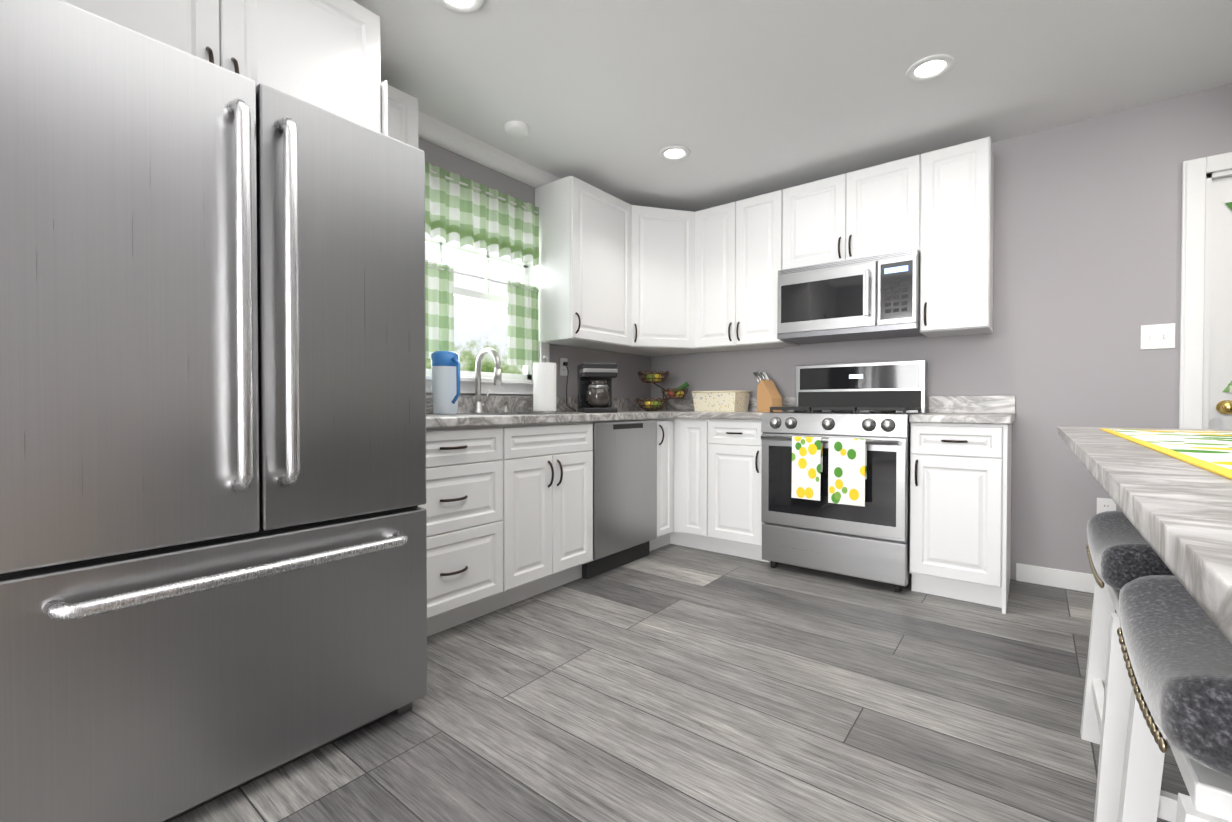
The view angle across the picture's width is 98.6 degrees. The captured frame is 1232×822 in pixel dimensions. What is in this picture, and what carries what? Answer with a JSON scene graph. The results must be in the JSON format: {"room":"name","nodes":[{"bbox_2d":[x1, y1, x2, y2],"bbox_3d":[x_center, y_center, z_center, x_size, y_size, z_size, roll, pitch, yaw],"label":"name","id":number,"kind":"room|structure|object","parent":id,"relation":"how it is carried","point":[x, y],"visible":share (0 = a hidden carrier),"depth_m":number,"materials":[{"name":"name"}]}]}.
{"room":"kitchen","nodes":[
{"label":"kitchen","id":0,"kind":"room"},
{"bbox_2d":[418,137,650,397],"bbox_3d":[-2.054,-0.265,1.489,0.190,2.420,7.740,1,1,38],"label":"wall","id":1,"kind":"structure","parent":0,"point":[627,382],"depth_m":3.26,"materials":[{"name":"grey paint"}]},
{"bbox_2d":[62,0,389,136],"bbox_3d":[-1.383,-1.123,1.707,0.678,0.530,0.946,1,1,38],"label":"upper cabinet","id":2,"kind":"object","parent":1,"relation":"attached to","point":[324,54],"depth_m":1.63,"materials":[{"name":"white wood"}]},
{"bbox_2d":[390,86,417,147],"bbox_3d":[-1.113,-0.911,2.339,0.323,0.970,0.346,1,1,38],"label":"upper cabinet","id":3,"kind":"object","parent":1,"relation":"attached to","point":[403,106],"depth_m":2.32,"materials":[{"name":"white wood"}]},
{"bbox_2d":[425,260,538,365],"bbox_3d":[-0.792,-0.524,2.948,0.042,0.500,0.992,1,1,38],"label":"cafe curtain","id":4,"kind":"object","parent":1,"relation":"attached to","point":[523,324],"visible":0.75,"depth_m":2.99,"materials":[{"name":"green fabric"}]},
{"bbox_2d":[425,162,538,265],"bbox_3d":[-0.788,-1.083,2.940,0.046,0.382,0.989,1,1,38],"label":"curtain valance","id":5,"kind":"object","parent":1,"relation":"attached to","point":[462,211],"visible":0.85,"depth_m":2.97,"materials":[{"name":"green fabric"}]},
{"bbox_2d":[426,395,646,414],"bbox_3d":[-0.522,-0.041,3.345,0.020,0.100,2.648,1,1,38],"label":"backsplash","id":6,"kind":"structure","parent":1,"relation":"attached to","point":[466,404],"depth_m":3.21,"materials":[{"name":"grey stone"}]},
{"bbox_2d":[560,358,575,410],"bbox_3d":[-0.303,-0.176,3.535,0.131,0.357,0.072,1,1,38],"label":"cord","id":7,"kind":"object","parent":1,"relation":"attached to","point":[564,370],"visible":1,"depth_m":3.55,"materials":[{"name":"black plastic"}]},
{"bbox_2d":[535,176,633,351],"bbox_3d":[-0.202,-0.926,3.496,0.323,0.970,0.600,1,1,38],"label":"upper cabinet","id":8,"kind":"object","parent":1,"relation":"attached to","point":[614,274],"depth_m":3.31,"materials":[{"name":"white wood"}]},
{"bbox_2d":[618,344,707,355],"bbox_3d":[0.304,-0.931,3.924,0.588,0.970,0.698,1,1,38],"label":"under-cabinet light","id":9,"kind":"object","parent":1,"relation":"attached to","point":[663,349],"depth_m":3.98,"materials":[{"name":"white"}]},
{"bbox_2d":[169,544,1189,821],"bbox_3d":[-0.382,0.992,0.162,4.800,0.060,8.100,1,1,38],"label":"floor","id":10,"kind":"structure","parent":0,"point":[671,682],"depth_m":1.64,"materials":[{"name":"grey wood"}]},
{"bbox_2d":[0,0,426,821],"bbox_3d":[-1.217,0.063,1.572,1.028,1.762,0.905,1,1,38],"label":"refrigerator","id":11,"kind":"object","parent":10,"relation":"on","point":[212,450],"visible":1,"depth_m":1.19,"materials":[{"name":"silver metal"}]},
{"bbox_2d":[381,80,387,135],"bbox_3d":[-1.079,-0.113,2.088,0.698,2.100,0.006,1,1,38],"label":"panel","id":12,"kind":"object","parent":10,"relation":"on","point":[384,126],"visible":0.14,"depth_m":1.85,"materials":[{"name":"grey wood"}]},
{"bbox_2d":[418,427,509,636],"bbox_3d":[-0.922,0.499,2.354,0.626,0.871,0.575,1,1,38],"label":"base cabinet","id":13,"kind":"object","parent":10,"relation":"on","point":[467,506],"depth_m":2.24,"materials":[{"name":"white wood"}]},
{"bbox_2d":[426,411,677,426],"bbox_3d":[-0.278,0.032,3.153,0.643,0.040,2.648,1,1,38],"label":"countertop","id":14,"kind":"structure","parent":13,"relation":"on","point":[488,418],"depth_m":2.58,"materials":[{"name":"grey stone"}]},
{"bbox_2d":[431,351,459,414],"bbox_3d":[-0.841,-0.142,2.659,0.187,0.318,0.136,1,1,38],"label":"water pitcher","id":15,"kind":"object","parent":14,"relation":"on","point":[445,367],"visible":1,"depth_m":2.62,"materials":[{"name":"white plastic"}]},
{"bbox_2d":[473,348,501,412],"bbox_3d":[-0.694,-0.166,2.908,0.218,0.360,0.091,1,1,38],"label":"faucet","id":16,"kind":"object","parent":14,"relation":"on","point":[479,405],"visible":1,"depth_m":2.93,"materials":[{"name":"silver metal"}]},
{"bbox_2d":[502,402,509,412],"bbox_3d":[-0.639,-0.021,3.089,0.052,0.066,0.033,1,1,38],"label":"soap dispenser","id":17,"kind":"object","parent":14,"relation":"on","point":[505,409],"visible":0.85,"depth_m":3.08,"materials":[{"name":"silver metal"}]},
{"bbox_2d":[533,355,556,412],"bbox_3d":[-0.415,-0.156,3.095,0.140,0.336,0.140,1,1,38],"label":"paper towel","id":18,"kind":"object","parent":14,"relation":"on","point":[544,386],"visible":0.9,"depth_m":3.04,"materials":[{"name":"white paper"}]},
{"bbox_2d":[577,362,617,412],"bbox_3d":[-0.131,-0.144,3.337,0.236,0.305,0.243,0,1,-14],"label":"coffee maker","id":19,"kind":"object","parent":14,"relation":"on","point":[594,387],"visible":1,"depth_m":3.24,"materials":[{"name":"black plastic"}]},
{"bbox_2d":[636,371,688,410],"bbox_3d":[0.341,-0.149,3.970,0.357,0.297,0.320,1,1,38],"label":"fruit basket stand","id":20,"kind":"object","parent":14,"relation":"on","point":[678,392],"visible":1,"depth_m":3.93,"materials":[{"name":"brown metal"}]},
{"bbox_2d":[510,423,597,604],"bbox_3d":[-0.552,0.493,2.823,0.626,0.871,0.621,1,1,38],"label":"base cabinet","id":21,"kind":"object","parent":10,"relation":"on","point":[523,501],"depth_m":2.64,"materials":[{"name":"white wood"}]},
{"bbox_2d":[598,419,661,574],"bbox_3d":[-0.172,0.486,3.306,0.626,0.871,0.609,1,1,38],"label":"dishwasher","id":22,"kind":"object","parent":10,"relation":"on","point":[629,450],"depth_m":3.12,"materials":[{"name":"silver metal"}]},
{"bbox_2d":[662,419,677,546],"bbox_3d":[0.076,0.482,3.621,0.626,0.871,0.192,1,1,38],"label":"base cabinet","id":23,"kind":"object","parent":10,"relation":"on","point":[669,427],"depth_m":3.49,"materials":[{"name":"white wood"}]},
{"bbox_2d":[678,419,709,549],"bbox_3d":[0.670,0.481,3.705,0.260,0.871,0.618,1,1,38],"label":"base cabinet","id":24,"kind":"object","parent":10,"relation":"on","point":[693,434],"depth_m":3.45,"materials":[{"name":"white wood"}]},
{"bbox_2d":[706,419,770,561],"bbox_3d":[0.920,0.484,3.508,0.376,0.871,0.618,1,1,38],"label":"base cabinet","id":25,"kind":"object","parent":10,"relation":"on","point":[733,500],"depth_m":3.27,"materials":[{"name":"white wood"}]},
{"bbox_2d":[678,411,793,418],"bbox_3d":[0.827,0.027,3.559,0.591,0.040,0.643,1,1,38],"label":"countertop","id":26,"kind":"structure","parent":25,"relation":"on","point":[681,414],"depth_m":3.34,"materials":[{"name":"grey stone"}]},
{"bbox_2d":[691,390,750,411],"bbox_3d":[0.741,-0.068,3.732,0.336,0.143,0.248,1,1,38],"label":"woven basket","id":27,"kind":"object","parent":26,"relation":"on","point":[722,401],"visible":1,"depth_m":3.64,"materials":[{"name":"wicker"}]},
{"bbox_2d":[753,371,781,411],"bbox_3d":[1.016,-0.134,3.582,0.090,0.279,0.198,0,1,-27],"label":"knife block","id":28,"kind":"object","parent":26,"relation":"on","point":[768,395],"visible":1,"depth_m":3.54,"materials":[{"name":"brown wood"}]},
{"bbox_2d":[760,360,926,592],"bbox_3d":[1.323,0.314,3.095,0.757,1.222,0.710,1,1,38],"label":"range","id":29,"kind":"object","parent":10,"relation":"on","point":[875,404],"visible":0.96,"depth_m":2.92,"materials":[{"name":"silver metal"}]},
{"bbox_2d":[791,436,822,500],"bbox_3d":[1.037,0.309,2.881,0.155,0.337,0.035,1,1,38],"label":"hanging towel","id":30,"kind":"object","parent":29,"relation":"hanging from","point":[807,460],"visible":1,"depth_m":2.87,"materials":[{"name":"fabric"}]},
{"bbox_2d":[828,438,866,506],"bbox_3d":[1.200,0.313,2.752,0.180,0.342,0.035,1,1,38],"label":"hanging towel","id":31,"kind":"object","parent":29,"relation":"hanging from","point":[847,467],"visible":1,"depth_m":2.74,"materials":[{"name":"fabric"}]},
{"bbox_2d":[909,419,1011,613],"bbox_3d":[1.826,0.493,2.794,0.396,0.871,0.618,1,1,38],"label":"base cabinet","id":32,"kind":"object","parent":10,"relation":"on","point":[960,473],"depth_m":2.55,"materials":[{"name":"white wood"}]},
{"bbox_2d":[910,411,1014,426],"bbox_3d":[1.824,0.037,2.774,0.411,0.040,0.643,1,1,38],"label":"countertop","id":33,"kind":"structure","parent":32,"relation":"on","point":[932,416],"depth_m":2.54,"materials":[{"name":"grey stone"}]},
{"bbox_2d":[1080,511,1174,821],"bbox_3d":[1.349,0.615,1.264,0.334,0.666,0.501,1,1,38],"label":"stool","id":34,"kind":"object","parent":10,"relation":"on","point":[1121,552],"visible":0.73,"depth_m":1.19,"materials":[{"name":"white wood"}]},
{"bbox_2d":[1117,575,1231,821],"bbox_3d":[0.904,0.622,0.698,0.334,0.666,0.501,1,1,38],"label":"stool","id":35,"kind":"object","parent":10,"relation":"on","point":[1175,644],"visible":1,"depth_m":0.73,"materials":[{"name":"grey fabric"}]},
{"bbox_2d":[353,0,1231,211],"bbox_3d":[-0.382,-1.455,0.131,4.800,0.165,8.100,1,1,38],"label":"ceiling","id":36,"kind":"structure","parent":0,"point":[691,105],"depth_m":2.36,"materials":[{"name":"white paint"}]},
{"bbox_2d":[651,83,1231,579],"bbox_3d":[2.030,-0.285,3.079,4.640,2.420,0.187,1,1,38],"label":"wall","id":37,"kind":"structure","parent":0,"point":[1113,231],"depth_m":2.72,"materials":[{"name":"grey paint"}]},
{"bbox_2d":[630,205,697,347],"bbox_3d":[0.332,-0.928,3.703,0.294,0.964,0.399,1,1,38],"label":"upper cabinet","id":38,"kind":"object","parent":37,"relation":"attached to","point":[663,238],"depth_m":3.69,"materials":[{"name":"white wood"}]},
{"bbox_2d":[694,190,798,351],"bbox_3d":[0.902,-0.928,3.692,0.638,0.970,0.323,1,1,38],"label":"upper cabinet","id":39,"kind":"object","parent":37,"relation":"attached to","point":[738,244],"depth_m":3.56,"materials":[{"name":"white wood"}]},
{"bbox_2d":[651,395,1015,414],"bbox_3d":[1.239,-0.044,3.631,2.393,0.100,0.020,1,1,38],"label":"backsplash","id":40,"kind":"structure","parent":37,"relation":"attached to","point":[989,405],"depth_m":3.05,"materials":[{"name":"grey stone"}]},
{"bbox_2d":[782,154,921,269],"bbox_3d":[1.455,-1.143,3.254,0.770,0.530,0.323,1,1,38],"label":"upper cabinet","id":41,"kind":"object","parent":37,"relation":"attached to","point":[874,210],"depth_m":3.09,"materials":[{"name":"white wood"}]},
{"bbox_2d":[777,248,924,344],"bbox_3d":[1.417,-0.662,3.210,0.764,0.426,0.447,1,1,38],"label":"microwave","id":42,"kind":"object","parent":41,"relation":"attached to","point":[868,297],"visible":1,"depth_m":3.05,"materials":[{"name":"silver metal"}]},
{"bbox_2d":[920,136,993,337],"bbox_3d":[1.880,-0.918,2.922,0.312,0.970,0.323,1,1,38],"label":"upper cabinet","id":43,"kind":"object","parent":37,"relation":"attached to","point":[956,256],"depth_m":2.79,"materials":[{"name":"white wood"}]},
{"bbox_2d":[1016,563,1094,592],"bbox_3d":[2.429,0.882,2.711,0.610,0.095,0.013,1,1,38],"label":"baseboard","id":44,"kind":"structure","parent":37,"relation":"attached to","point":[1071,580],"depth_m":2.79,"materials":[{"name":"white wood"}]},
{"bbox_2d":[1097,498,1115,513],"bbox_3d":[2.474,0.500,2.675,0.072,0.118,0.007,1,1,38],"label":"outlet","id":45,"kind":"object","parent":37,"relation":"attached to","point":[1105,504],"visible":0.56,"depth_m":2.67,"materials":[{"name":"white plastic"}]},
{"bbox_2d":[1140,323,1174,349],"bbox_3d":[2.610,-0.358,2.554,0.118,0.118,0.013,1,1,38],"label":"switch plate","id":46,"kind":"object","parent":37,"relation":"attached to","point":[1159,336],"visible":1,"depth_m":2.56,"materials":[{"name":"white plastic"}]},
{"bbox_2d":[1058,426,1231,643],"bbox_3d":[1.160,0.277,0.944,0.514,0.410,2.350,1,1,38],"label":"countertop","id":47,"kind":"structure","parent":0,"point":[1177,513],"depth_m":0.46,"materials":[{"name":"stone"}]},
{"bbox_2d":[1100,429,1231,479],"bbox_3d":[1.116,0.071,0.880,0.320,0.002,2.000,1,1,38],"label":"table runner","id":48,"kind":"object","parent":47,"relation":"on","point":[1210,451],"visible":0.95,"depth_m":1.07,"materials":[{"name":"yellow fabric"}]},
{"label":"outside","id":49,"kind":"structure","parent":0,"visible":0},
{"bbox_2d":[425,232,522,373],"bbox_3d":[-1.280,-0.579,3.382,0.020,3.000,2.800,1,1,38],"label":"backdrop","id":50,"kind":"structure","parent":49,"point":[479,326],"depth_m":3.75,"materials":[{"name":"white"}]}
]}

